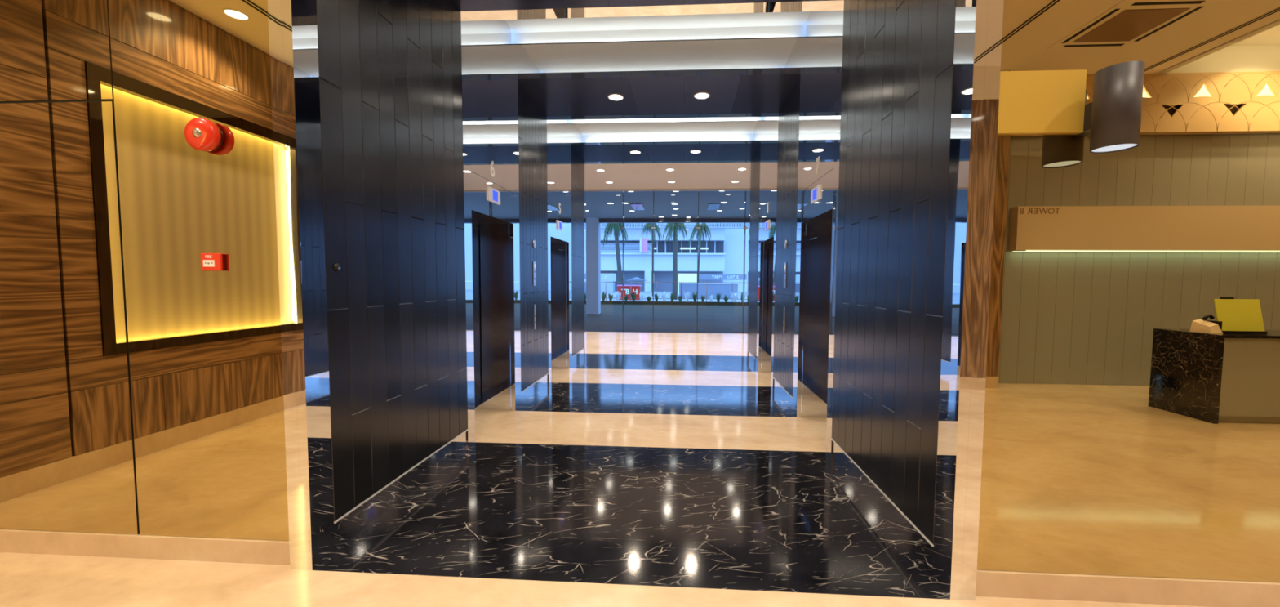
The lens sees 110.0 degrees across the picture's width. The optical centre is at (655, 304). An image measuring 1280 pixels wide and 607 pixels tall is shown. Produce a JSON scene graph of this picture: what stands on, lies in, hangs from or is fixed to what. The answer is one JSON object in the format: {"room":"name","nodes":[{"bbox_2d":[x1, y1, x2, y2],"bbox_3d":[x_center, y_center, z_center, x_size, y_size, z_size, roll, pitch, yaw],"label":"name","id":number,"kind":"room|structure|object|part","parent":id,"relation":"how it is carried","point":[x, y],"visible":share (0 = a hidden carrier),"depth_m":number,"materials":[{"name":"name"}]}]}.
{"room":"hotel lobby","nodes":[
{"label":"hotel lobby","id":0,"kind":"room"},
{"bbox_2d":[0,99,139,533],"bbox_3d":[3.130,-0.992,1.988,15.000,4.800,0.093,1,3,3],"label":"wall","id":1,"kind":"structure","parent":0,"point":[80,100],"depth_m":2.31,"materials":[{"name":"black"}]},
{"bbox_2d":[0,0,114,101],"bbox_3d":[-3.552,-2.026,2.271,1.607,1.948,0.006,1,3,3],"label":"mirror panel","id":2,"kind":"object","parent":1,"relation":"attached to","point":[51,50],"visible":1,"depth_m":2.28,"materials":[{"name":"clear glass"}]},
{"bbox_2d":[0,101,138,534],"bbox_3d":[-3.567,0.090,2.389,1.603,2.268,0.006,1,3,3],"label":"mirror panel","id":3,"kind":"object","parent":1,"relation":"attached to","point":[67,455],"visible":1,"depth_m":2.36,"materials":[{"name":"clear glass"}]},
{"bbox_2d":[0,528,289,564],"bbox_3d":[-3.120,1.289,2.421,2.515,0.120,0.020,1,3,3],"label":"baseboard","id":4,"kind":"structure","parent":1,"relation":"attached to","point":[11,540],"depth_m":2.39,"materials":[{"name":"beige stone"}]},
{"bbox_2d":[107,0,288,540],"bbox_3d":[-2.310,-0.876,2.262,0.880,4.228,0.006,1,3,3],"label":"mirror panel","id":5,"kind":"object","parent":1,"relation":"attached to","point":[206,363],"visible":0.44,"depth_m":2.30,"materials":[{"name":"clear glass"}]},
{"bbox_2d":[184,117,222,151],"bbox_3d":[-2.244,-0.845,2.220,0.160,0.160,0.072,1,3,3],"label":"bell","id":6,"kind":"object","parent":5,"relation":"attached to","point":[202,134],"visible":1,"depth_m":2.20,"materials":[{"name":"red plastic"}]},
{"bbox_2d":[200,253,225,270],"bbox_3d":[-2.252,-0.219,2.279,0.110,0.088,0.025,1,3,3],"label":"fire alarm box","id":7,"kind":"object","parent":5,"relation":"attached to","point":[209,261],"visible":1,"depth_m":2.27,"materials":[{"name":"red plastic"}]},
{"bbox_3d":[-2.261,-0.211,2.269,0.060,0.034,0.002,1,3,3],"label":"break glass","id":8,"kind":"part","parent":7,"relation":"part of","materials":[{"name":"white"}]},
{"bbox_2d":[267,0,302,569],"bbox_3d":[-1.833,-0.785,2.211,0.069,4.300,0.040,1,3,3],"label":"pilaster","id":9,"kind":"object","parent":1,"relation":"attached to","point":[274,6],"visible":0.78,"depth_m":2.23,"materials":[{"name":"white"}]},
{"bbox_2d":[960,0,1004,599],"bbox_3d":[1.494,-0.754,2.018,0.065,4.300,0.040,1,3,3],"label":"pilaster","id":10,"kind":"object","parent":1,"relation":"attached to","point":[995,7],"visible":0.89,"depth_m":2.04,"materials":[{"name":"white"}]},
{"bbox_2d":[975,569,1279,606],"bbox_3d":[6.002,1.374,1.893,9.010,0.120,0.020,1,3,3],"label":"baseboard","id":11,"kind":"structure","parent":1,"relation":"attached to","point":[989,583],"depth_m":2.10,"materials":[{"name":"beige stone"}]},
{"bbox_2d":[977,0,1279,582],"bbox_3d":[6.027,-0.924,1.772,8.990,4.478,0.006,1,3,3],"label":"mirror panel","id":12,"kind":"object","parent":1,"relation":"attached to","point":[1131,418],"visible":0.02,"depth_m":2.04,"materials":[{"name":"clear glass"}]},
{"bbox_2d":[997,69,1086,133],"bbox_3d":[1.729,-0.910,2.012,0.368,0.271,0.018,1,3,3],"label":"board","id":13,"kind":"object","parent":12,"relation":"attached to","point":[1033,101],"visible":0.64,"depth_m":2.00,"materials":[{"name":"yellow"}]},
{"bbox_2d":[1083,60,1144,153],"bbox_3d":[1.940,-0.824,1.911,0.148,0.326,0.204,1,3,3],"label":"wall lamp","id":14,"kind":"object","parent":12,"relation":"attached to","point":[1113,118],"visible":1,"depth_m":1.83,"materials":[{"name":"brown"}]},
{"bbox_2d":[280,0,586,569],"bbox_3d":[-1.885,-0.697,5.540,0.664,3.756,6.660,1,3,3],"label":"wall","id":15,"kind":"structure","parent":0,"point":[377,104],"depth_m":3.00,"materials":[{"name":"grey"}]},
{"bbox_2d":[333,262,341,271],"bbox_3d":[-1.731,-0.206,2.447,0.018,0.044,0.044,1,3,3],"label":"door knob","id":16,"kind":"object","parent":15,"relation":"attached to","point":[336,266],"visible":1,"depth_m":2.44,"materials":[{"name":"black metal"}]},
{"bbox_2d":[508,74,551,410],"bbox_3d":[-1.570,-0.706,5.736,0.050,3.756,1.430,1,3,3],"label":"mirror","id":17,"kind":"object","parent":15,"relation":"attached to","point":[530,371],"depth_m":5.53,"materials":[{"name":"silver metal"}]},
{"bbox_3d":[-1.553,-0.792,5.756,0.020,3.581,1.098,1,3,3],"label":"cladding panel","id":18,"kind":"part","parent":15,"relation":"part of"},
{"bbox_2d":[533,261,536,285],"bbox_3d":[-1.540,-0.402,5.741,0.016,0.310,0.110,1,3,3],"label":"panel","id":19,"kind":"object","parent":15,"relation":"attached to","point":[534,262],"visible":1,"depth_m":5.72,"materials":[{"name":"grey metal"}]},
{"bbox_2d":[533,240,536,248],"bbox_3d":[-1.538,-0.777,5.720,0.015,0.110,0.110,1,3,3],"label":"indicator","id":20,"kind":"object","parent":15,"relation":"attached to","point":[534,241],"visible":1,"depth_m":5.70,"materials":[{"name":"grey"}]},
{"bbox_2d":[533,304,536,328],"bbox_3d":[-1.545,0.152,5.772,0.012,0.320,0.060,1,3,3],"label":"panel","id":21,"kind":"object","parent":15,"relation":"attached to","point":[535,321],"visible":1,"depth_m":5.76,"materials":[{"name":"grey metal"}]},
{"bbox_2d":[565,142,586,368],"bbox_3d":[-1.428,-0.840,8.168,0.050,3.756,1.350,1,3,3],"label":"mirror","id":22,"kind":"object","parent":15,"relation":"attached to","point":[575,250],"depth_m":8.01,"materials":[{"name":"silver metal"}]},
{"bbox_3d":[-1.411,-0.926,8.183,0.020,3.581,1.008,1,3,3],"label":"cladding panel","id":23,"kind":"part","parent":15,"relation":"part of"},
{"bbox_2d":[0,331,1204,606],"bbox_3d":[1.773,1.294,4.868,19.000,0.100,15.770,1,3,3],"label":"floor","id":24,"kind":"structure","parent":0,"point":[766,520],"depth_m":2.72,"materials":[{"name":"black stone"}]},
{"bbox_2d":[468,19,513,223],"bbox_3d":[-1.950,-0.879,4.530,0.672,4.230,1.000,1,3,3],"label":"glass panel","id":25,"kind":"object","parent":24,"relation":"on","point":[489,41],"visible":0.35,"depth_m":4.41,"materials":[{"name":"clear glass"}]},
{"bbox_3d":[-1.629,-1.049,4.502,0.030,0.338,1.000,1,3,3],"label":"transom panel","id":26,"kind":"part","parent":25,"relation":"part of","materials":[{"name":"clear glass"}]},
{"bbox_2d":[490,160,494,177],"bbox_3d":[-1.612,-1.352,4.440,0.006,0.160,0.094,1,3,3],"label":"lift number","id":27,"kind":"object","parent":25,"relation":"attached to","point":[492,162],"visible":1,"depth_m":4.44,"materials":[{"name":"white"}]},
{"bbox_2d":[487,186,500,204],"bbox_3d":[-1.607,-1.091,4.478,0.014,0.135,0.280,1,3,3],"label":"display","id":28,"kind":"object","parent":25,"relation":"attached to","point":[493,195],"visible":1,"depth_m":4.45,"materials":[{"name":"silver metal"}]},
{"bbox_2d":[549,119,568,242],"bbox_3d":[-1.807,-1.013,6.977,0.672,4.230,1.050,1,3,3],"label":"glass panel","id":29,"kind":"object","parent":24,"relation":"on","point":[559,191],"visible":0.32,"depth_m":6.88,"materials":[{"name":"clear glass"}]},
{"bbox_2d":[556,219,562,231],"bbox_3d":[-1.466,-1.225,6.900,0.014,0.135,0.280,1,3,3],"label":"display","id":30,"kind":"object","parent":29,"relation":"attached to","point":[559,224],"visible":1,"depth_m":6.86,"materials":[{"name":"silver metal"}]},
{"bbox_3d":[-1.485,-1.184,6.949,0.030,0.338,1.050,1,3,3],"label":"transom panel","id":31,"kind":"part","parent":29,"relation":"part of","materials":[{"name":"clear glass"}]},
{"bbox_2d":[760,116,776,242],"bbox_3d":[2.024,-0.978,6.755,0.672,4.230,1.050,1,3,3],"label":"glass panel","id":32,"kind":"object","parent":24,"relation":"on","point":[769,127],"visible":0.32,"depth_m":6.69,"materials":[{"name":"clear glass"}]},
{"bbox_2d":[764,219,769,231],"bbox_3d":[1.680,-1.195,6.718,0.014,0.135,0.280,1,3,3],"label":"display","id":33,"kind":"object","parent":32,"relation":"attached to","point":[767,222],"visible":1,"depth_m":6.70,"materials":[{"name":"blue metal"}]},
{"bbox_3d":[1.705,-1.154,6.764,0.030,0.338,1.050,1,3,3],"label":"transom panel","id":34,"kind":"part","parent":32,"relation":"part of","materials":[{"name":"clear glass"}]},
{"bbox_2d":[801,10,838,223],"bbox_3d":[1.881,-0.843,4.308,0.672,4.230,1.000,1,3,3],"label":"glass panel","id":35,"kind":"object","parent":24,"relation":"on","point":[821,26],"visible":0.33,"depth_m":4.23,"materials":[{"name":"clear glass"}]},
{"bbox_2d":[810,183,821,204],"bbox_3d":[1.539,-1.062,4.296,0.014,0.135,0.280,1,3,3],"label":"display","id":36,"kind":"object","parent":35,"relation":"attached to","point":[815,192],"visible":1,"depth_m":4.26,"materials":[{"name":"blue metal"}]},
{"bbox_3d":[1.562,-1.020,4.317,0.030,0.338,1.000,1,3,3],"label":"transom panel","id":37,"kind":"part","parent":35,"relation":"part of","materials":[{"name":"clear glass"}]},
{"bbox_2d":[816,155,819,174],"bbox_3d":[1.544,-1.320,4.251,0.006,0.158,0.100,1,3,3],"label":"lift number","id":38,"kind":"object","parent":35,"relation":"attached to","point":[818,157],"visible":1,"depth_m":4.25,"materials":[{"name":"white"}]},
{"bbox_2d":[451,0,844,20],"bbox_3d":[-0.105,-2.793,2.897,3.766,0.744,1.830,1,3,3],"label":"ceiling","id":39,"kind":"structure","parent":0,"point":[473,10],"depth_m":3.71,"materials":[{"name":"beige paint"}]},
{"bbox_3d":[-0.107,-2.432,2.922,3.256,0.020,1.540,1,3,3],"label":"soffit panel","id":40,"kind":"part","parent":39,"relation":"part of","materials":[{"name":"beige paint"}]},
{"bbox_2d":[505,11,810,32],"bbox_3d":[-0.021,-2.998,4.301,3.166,0.050,1.160,1,3,3],"label":"ceiling","id":41,"kind":"structure","parent":0,"point":[788,18],"depth_m":4.75,"materials":[{"name":"white paint"}]},
{"bbox_2d":[511,22,805,119],"bbox_3d":[0.049,-2.937,5.519,3.766,0.744,1.430,1,3,3],"label":"ceiling","id":42,"kind":"structure","parent":0,"point":[753,71],"depth_m":4.92,"materials":[{"name":"white paint"}]},
{"bbox_2d":[607,93,623,100],"bbox_3d":[-0.487,-2.565,5.535,0.201,0.008,0.201,1,3,3],"label":"recessed light","id":43,"kind":"object","parent":42,"relation":"in","point":[611,96],"visible":1,"depth_m":5.52,"materials":[{"name":"beige"}]},
{"bbox_3d":[0.009,-2.541,4.900,3.266,0.020,0.148,1,3,3],"label":"mirror trim","id":44,"kind":"part","parent":42,"relation":"part of","materials":[{"name":"silver metal"}]},
{"bbox_3d":[0.047,-2.576,5.544,3.256,0.020,1.140,1,3,3],"label":"soffit panel","id":45,"kind":"part","parent":42,"relation":"part of","materials":[{"name":"black paint"}]},
{"bbox_3d":[0.084,-2.611,6.183,3.266,0.020,0.138,1,3,3],"label":"mirror trim","id":46,"kind":"part","parent":42,"relation":"part of","materials":[{"name":"silver metal"}]},
{"bbox_2d":[693,92,710,98],"bbox_3d":[0.572,-2.555,5.474,0.201,0.008,0.201,1,3,3],"label":"recessed light","id":47,"kind":"object","parent":42,"relation":"in","point":[700,95],"visible":1,"depth_m":5.47,"materials":[{"name":"beige"}]},
{"bbox_2d":[568,116,763,164],"bbox_3d":[0.191,-3.071,7.951,3.766,0.744,1.350,1,3,3],"label":"ceiling","id":48,"kind":"structure","parent":0,"point":[734,139],"depth_m":7.37,"materials":[{"name":"white paint"}]},
{"bbox_2d":[630,150,640,153],"bbox_3d":[-0.348,-2.695,7.908,0.201,0.008,0.201,1,3,3],"label":"recessed light","id":49,"kind":"object","parent":48,"relation":"in","point":[632,151],"visible":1,"depth_m":7.91,"materials":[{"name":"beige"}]},
{"bbox_3d":[0.154,-2.677,7.372,3.266,0.020,0.148,1,3,3],"label":"mirror trim","id":50,"kind":"part","parent":48,"relation":"part of","materials":[{"name":"silver metal"}]},
{"bbox_3d":[0.189,-2.710,7.976,3.256,0.020,1.060,1,3,3],"label":"soffit panel","id":51,"kind":"part","parent":48,"relation":"part of","materials":[{"name":"black paint"}]},
{"bbox_3d":[0.224,-2.743,8.575,3.266,0.020,0.138,1,3,3],"label":"mirror trim","id":52,"kind":"part","parent":48,"relation":"part of","materials":[{"name":"silver metal"}]},
{"bbox_2d":[689,149,701,153],"bbox_3d":[0.710,-2.686,7.846,0.201,0.008,0.201,1,3,3],"label":"recessed light","id":53,"kind":"object","parent":48,"relation":"in","point":[695,151],"visible":1,"depth_m":7.84,"materials":[{"name":"beige"}]},
{"bbox_2d":[586,191,749,222],"bbox_3d":[0.975,-3.657,16.235,28.000,0.480,6.920,1,3,3],"label":"ceiling","id":54,"kind":"structure","parent":0,"point":[597,204],"depth_m":16.47,"materials":[{"name":"blue"}]},
{"bbox_2d":[631,204,644,209],"bbox_3d":[-0.630,-3.614,16.542,0.400,0.020,1.300,1,3,3],"label":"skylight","id":55,"kind":"object","parent":54,"relation":"in","point":[636,206],"visible":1,"depth_m":16.47,"materials":[{"name":"blue glass"}]},
{"bbox_2d":[706,203,720,209],"bbox_3d":[2.135,-3.588,16.381,0.400,0.020,1.300,1,3,3],"label":"ceiling vent","id":56,"kind":"object","parent":54,"relation":"in","point":[711,206],"visible":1,"depth_m":16.24,"materials":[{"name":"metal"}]},
{"bbox_2d":[586,162,749,188],"bbox_3d":[0.640,-3.173,10.533,16.000,0.060,4.020,1,3,3],"label":"ceiling","id":57,"kind":"structure","parent":0,"point":[688,175],"depth_m":11.01,"materials":[{"name":"white paint"}]},
{"bbox_2d":[586,187,749,333],"bbox_3d":[0.751,-1.233,12.759,16.000,4.060,0.280,1,3,3],"label":"window","id":58,"kind":"structure","parent":0,"point":[745,189],"depth_m":12.65,"materials":[{"name":"clear glass"}]},
{"bbox_3d":[0.733,0.794,12.762,16.000,0.012,0.040,1,3,3],"label":"floor rail","id":59,"kind":"part","parent":58,"relation":"part of","materials":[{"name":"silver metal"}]},
{"bbox_3d":[0.757,-3.223,12.539,16.000,0.060,0.060,1,3,3],"label":"head rail","id":60,"kind":"part","parent":58,"relation":"part of","materials":[{"name":"grey metal"}]},
{"bbox_2d":[746,0,988,599],"bbox_3d":[1.930,-0.661,5.318,0.664,3.756,6.660,1,3,3],"label":"wall","id":61,"kind":"structure","parent":0,"point":[910,73],"depth_m":2.75,"materials":[{"name":"grey"}]},
{"bbox_3d":[1.769,-0.896,7.998,0.020,3.581,1.008,1,3,3],"label":"cladding panel","id":62,"kind":"part","parent":61,"relation":"part of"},
{"bbox_2d":[746,141,764,371],"bbox_3d":[1.782,-0.810,7.982,0.050,3.756,1.350,1,3,3],"label":"mirror","id":63,"kind":"object","parent":61,"relation":"attached to","point":[755,304],"depth_m":7.75,"materials":[{"name":"silver metal"}]},
{"bbox_2d":[782,306,785,332],"bbox_3d":[1.602,0.182,5.564,0.012,0.320,0.060,1,3,3],"label":"panel","id":64,"kind":"object","parent":61,"relation":"attached to","point":[784,325],"visible":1,"depth_m":5.56,"materials":[{"name":"grey"}]},
{"bbox_2d":[783,262,786,287],"bbox_3d":[1.603,-0.372,5.534,0.016,0.310,0.110,1,3,3],"label":"panel","id":65,"kind":"object","parent":61,"relation":"attached to","point":[785,263],"visible":1,"depth_m":5.52,"materials":[{"name":"grey metal"}]},
{"bbox_2d":[784,240,786,248],"bbox_3d":[1.606,-0.746,5.513,0.015,0.110,0.110,1,3,3],"label":"indicator","id":66,"kind":"object","parent":61,"relation":"attached to","point":[785,241],"visible":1,"depth_m":5.49,"materials":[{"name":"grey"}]},
{"bbox_3d":[1.627,-0.763,5.571,0.020,3.581,1.098,1,3,3],"label":"cladding panel","id":67,"kind":"part","parent":61,"relation":"part of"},
{"bbox_2d":[770,67,805,417],"bbox_3d":[1.640,-0.676,5.550,0.050,3.756,1.430,1,3,3],"label":"mirror","id":68,"kind":"object","parent":61,"relation":"attached to","point":[788,347],"depth_m":5.31,"materials":[{"name":"silver metal"}]},
{"bbox_3d":[1.472,-0.618,2.932,0.020,3.581,1.533,1,3,3],"label":"cladding panel","id":69,"kind":"part","parent":61,"relation":"part of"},
{"label":"outside","id":70,"kind":"structure","parent":0,"visible":0},
{"bbox_2d":[600,290,747,302],"bbox_3d":[3.460,-1.704,59.395,120.000,0.080,61.000,1,3,3],"label":"road","id":71,"kind":"structure","parent":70,"point":[645,294],"depth_m":39.06,"materials":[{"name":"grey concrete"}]},
{"bbox_2d":[600,273,616,293],"bbox_3d":[-6.499,-2.560,52.492,3.900,2.270,0.230,1,3,3],"label":"shop sign","id":72,"kind":"object","parent":71,"relation":"on","point":[604,277],"visible":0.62,"depth_m":52.31,"materials":[{"name":"grey"}]},
{"bbox_2d":[602,222,628,284],"bbox_3d":[-3.300,-3.799,37.188,2.055,6.474,1.909,-1,3,-23],"label":"palm tree","id":73,"kind":"object","parent":71,"relation":"on","point":[610,226],"visible":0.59,"depth_m":36.93,"materials":[{"name":"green plant"}]},
{"bbox_2d":[617,284,641,299],"bbox_3d":[-1.987,-0.990,34.673,1.800,1.120,1.200,1,3,3],"label":"sign","id":74,"kind":"object","parent":71,"relation":"on","point":[637,288],"visible":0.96,"depth_m":34.16,"materials":[{"name":"red plastic"}]},
{"bbox_2d":[625,276,647,284],"bbox_3d":[-1.499,-1.383,36.127,1.800,1.750,1.800,1,3,3],"label":"parasol","id":75,"kind":"object","parent":71,"relation":"on","point":[636,278],"visible":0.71,"depth_m":35.63,"materials":[{"name":"grey"}]},
{"bbox_2d":[641,222,662,296],"bbox_3d":[-0.312,-4.265,41.884,1.972,6.885,1.810,1,3,3],"label":"palm tree","id":76,"kind":"object","parent":71,"relation":"on","point":[648,226],"visible":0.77,"depth_m":41.73,"materials":[{"name":"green plant"}]},
{"bbox_2d":[600,222,748,291],"bbox_3d":[3.782,-9.007,63.790,90.000,14.020,11.400,1,3,3],"label":"building","id":77,"kind":"structure","parent":71,"relation":"on","point":[725,255],"depth_m":60.26,"materials":[{"name":"white"}]},
{"bbox_2d":[640,238,641,252],"bbox_3d":[-1.869,-7.808,58.519,0.250,1.800,0.300,1,3,3],"label":"banner","id":78,"kind":"object","parent":77,"relation":"on","point":[640,238],"visible":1,"depth_m":58.37,"materials":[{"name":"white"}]},
{"bbox_2d":[641,238,647,252],"bbox_3d":[-1.364,-7.809,58.589,0.750,1.800,0.300,1,3,3],"label":"banner","id":79,"kind":"object","parent":77,"relation":"on","point":[644,241],"visible":1,"depth_m":58.44,"materials":[{"name":"pink"}]},
{"bbox_2d":[662,222,687,299],"bbox_3d":[1.518,-3.648,35.319,1.967,6.398,1.802,0,3,-13],"label":"palm tree","id":80,"kind":"object","parent":71,"relation":"on","point":[675,226],"visible":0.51,"depth_m":35.16,"materials":[{"name":"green plant"}]},
{"bbox_2d":[677,273,697,293],"bbox_3d":[3.734,-2.490,51.912,2.200,2.320,0.200,1,3,3],"label":"lit sign","id":81,"kind":"object","parent":71,"relation":"on","point":[682,277],"visible":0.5,"depth_m":51.78,"materials":[{"name":"white"}]},
{"bbox_2d":[688,222,711,282],"bbox_3d":[3.984,-3.958,39.684,1.968,6.571,1.918,3,4,40],"label":"palm tree","id":82,"kind":"object","parent":71,"relation":"on","point":[704,228],"visible":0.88,"depth_m":39.42,"materials":[{"name":"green plant"}]},
{"bbox_2d":[679,282,738,298],"bbox_3d":[4.512,-1.229,37.891,5.000,1.320,0.300,1,3,3],"label":"hoarding","id":83,"kind":"object","parent":71,"relation":"on","point":[713,289],"visible":0.75,"depth_m":37.78,"materials":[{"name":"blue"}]},
{"bbox_2d":[698,274,746,282],"bbox_3d":[7.460,-2.294,49.684,5.300,2.220,0.230,1,3,3],"label":"shop sign","id":84,"kind":"object","parent":71,"relation":"on","point":[728,277],"visible":0.95,"depth_m":49.54,"materials":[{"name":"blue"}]},
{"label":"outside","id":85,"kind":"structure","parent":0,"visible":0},
{"bbox_2d":[586,303,746,333],"bbox_3d":[1.208,0.404,20.904,40.000,0.098,16.230,1,3,3],"label":"wall","id":86,"kind":"structure","parent":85,"point":[637,317],"depth_m":17.52,"materials":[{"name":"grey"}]},
{"bbox_2d":[586,217,600,313],"bbox_3d":[-2.737,-1.720,19.904,0.540,4.200,0.550,1,3,3],"label":"column","id":87,"kind":"structure","parent":86,"relation":"on","point":[593,225],"depth_m":19.65,"materials":[{"name":"grey"}]},
{"bbox_2d":[603,326,740,331],"bbox_3d":[0.748,0.743,13.791,4.610,0.004,0.900,1,3,3],"label":"trim","id":88,"kind":"structure","parent":86,"relation":"on","point":[606,327],"depth_m":13.77,"materials":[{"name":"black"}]},
{"bbox_2d":[600,300,746,305],"bbox_3d":[1.618,-0.122,27.888,32.000,0.180,0.600,1,3,3],"label":"planter","id":89,"kind":"object","parent":86,"relation":"on","point":[628,302],"visible":0.29,"depth_m":27.65,"materials":[{"name":"brown"}]},
{"bbox_2d":[600,291,606,300],"bbox_3d":[-3.224,-0.578,28.146,0.260,0.644,0.327,-3,4,-45],"label":"shrub","id":90,"kind":"object","parent":89,"relation":"on","point":[603,295],"visible":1,"depth_m":28.11,"materials":[{"name":"green plant"}]},
{"bbox_2d":[608,293,613,301],"bbox_3d":[-2.779,-0.535,28.132,0.335,0.566,0.248,0,3,-4],"label":"shrub","id":91,"kind":"object","parent":89,"relation":"on","point":[609,295],"visible":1,"depth_m":28.10,"materials":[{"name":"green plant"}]},
{"bbox_2d":[614,291,621,301],"bbox_3d":[-2.350,-0.590,28.109,0.442,0.682,0.274,1,3,3],"label":"shrub","id":92,"kind":"object","parent":89,"relation":"on","point":[618,295],"visible":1,"depth_m":28.08,"materials":[{"name":"white plant"}]},
{"bbox_2d":[629,290,635,301],"bbox_3d":[-1.372,-0.617,28.076,0.438,0.751,0.279,1,3,18],"label":"shrub","id":93,"kind":"object","parent":89,"relation":"on","point":[633,295],"visible":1,"depth_m":28.01,"materials":[{"name":"green plant"}]},
{"bbox_2d":[639,292,643,301],"bbox_3d":[-0.852,-0.550,28.047,0.329,0.628,0.303,1,3,3],"label":"shrub","id":94,"kind":"object","parent":89,"relation":"on","point":[641,295],"visible":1,"depth_m":27.97,"materials":[{"name":"white plant"}]},
{"bbox_2d":[654,293,658,301],"bbox_3d":[0.120,-0.500,27.944,0.342,0.550,0.217,1,3,3],"label":"shrub","id":95,"kind":"object","parent":89,"relation":"on","point":[656,296],"visible":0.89,"depth_m":27.91,"materials":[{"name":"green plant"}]},
{"bbox_2d":[661,291,666,301],"bbox_3d":[0.579,-0.568,27.891,0.425,0.698,0.254,0,3,-5],"label":"shrub","id":96,"kind":"object","parent":89,"relation":"on","point":[664,295],"visible":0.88,"depth_m":27.86,"materials":[{"name":"white plant"}]},
{"bbox_2d":[670,292,675,301],"bbox_3d":[1.084,-0.517,27.920,0.314,0.599,0.264,-1,3,-16],"label":"shrub","id":97,"kind":"object","parent":89,"relation":"on","point":[672,297],"visible":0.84,"depth_m":27.86,"materials":[{"name":"green plant"}]},
{"bbox_2d":[677,294,682,301],"bbox_3d":[1.548,-0.440,27.883,0.324,0.455,0.202,1,3,3],"label":"shrub","id":98,"kind":"object","parent":89,"relation":"on","point":[680,298],"visible":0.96,"depth_m":27.84,"materials":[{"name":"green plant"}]},
{"bbox_2d":[684,291,690,301],"bbox_3d":[1.990,-0.551,27.829,0.462,0.689,0.295,1,3,3],"label":"shrub","id":99,"kind":"object","parent":89,"relation":"on","point":[686,295],"visible":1,"depth_m":27.80,"materials":[{"name":"white plant"}]},
{"bbox_2d":[692,291,697,301],"bbox_3d":[2.443,-0.548,27.830,0.321,0.687,0.251,1,3,3],"label":"shrub","id":100,"kind":"object","parent":89,"relation":"on","point":[695,296],"visible":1,"depth_m":27.78,"materials":[{"name":"green plant"}]},
{"bbox_2d":[701,294,705,302],"bbox_3d":[3.001,-0.436,27.809,0.278,0.474,0.230,1,3,3],"label":"shrub","id":101,"kind":"object","parent":89,"relation":"on","point":[702,295],"visible":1,"depth_m":27.76,"materials":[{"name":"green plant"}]},
{"bbox_2d":[708,294,714,302],"bbox_3d":[3.493,-0.432,27.782,0.303,0.474,0.205,-1,3,-21],"label":"shrub","id":102,"kind":"object","parent":89,"relation":"on","point":[711,297],"visible":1,"depth_m":27.71,"materials":[{"name":"white plant"}]},
{"bbox_2d":[715,292,721,302],"bbox_3d":[3.925,-0.514,27.735,0.359,0.649,0.223,1,3,3],"label":"shrub","id":103,"kind":"object","parent":89,"relation":"on","point":[717,295],"visible":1,"depth_m":27.71,"materials":[{"name":"green plant"}]},
{"bbox_2d":[723,294,728,302],"bbox_3d":[4.402,-0.432,27.685,0.326,0.496,0.239,2,4,29],"label":"shrub","id":104,"kind":"object","parent":89,"relation":"on","point":[726,299],"visible":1,"depth_m":27.66,"materials":[{"name":"green plant"}]},
{"bbox_2d":[731,291,737,302],"bbox_3d":[4.881,-0.531,27.676,0.484,0.701,0.308,1,3,3],"label":"shrub","id":105,"kind":"object","parent":89,"relation":"on","point":[734,295],"visible":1,"depth_m":27.62,"materials":[{"name":"white plant"}]},
{"bbox_2d":[600,281,747,302],"bbox_3d":[1.651,-0.748,28.354,32.040,1.380,0.040,1,3,3],"label":"balustrade","id":106,"kind":"object","parent":86,"relation":"on","point":[601,282],"visible":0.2,"depth_m":28.38,"materials":[{"name":"grey metal"}]},
{"bbox_3d":[1.655,-1.417,28.317,32.000,0.040,0.040,1,3,3],"label":"handrail","id":107,"kind":"part","parent":106,"relation":"part of","materials":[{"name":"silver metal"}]},
{"bbox_3d":[1.649,-0.404,28.373,32.000,0.030,0.030,1,3,3],"label":"rail","id":108,"kind":"part","parent":106,"relation":"part of","materials":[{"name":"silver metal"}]}
]}

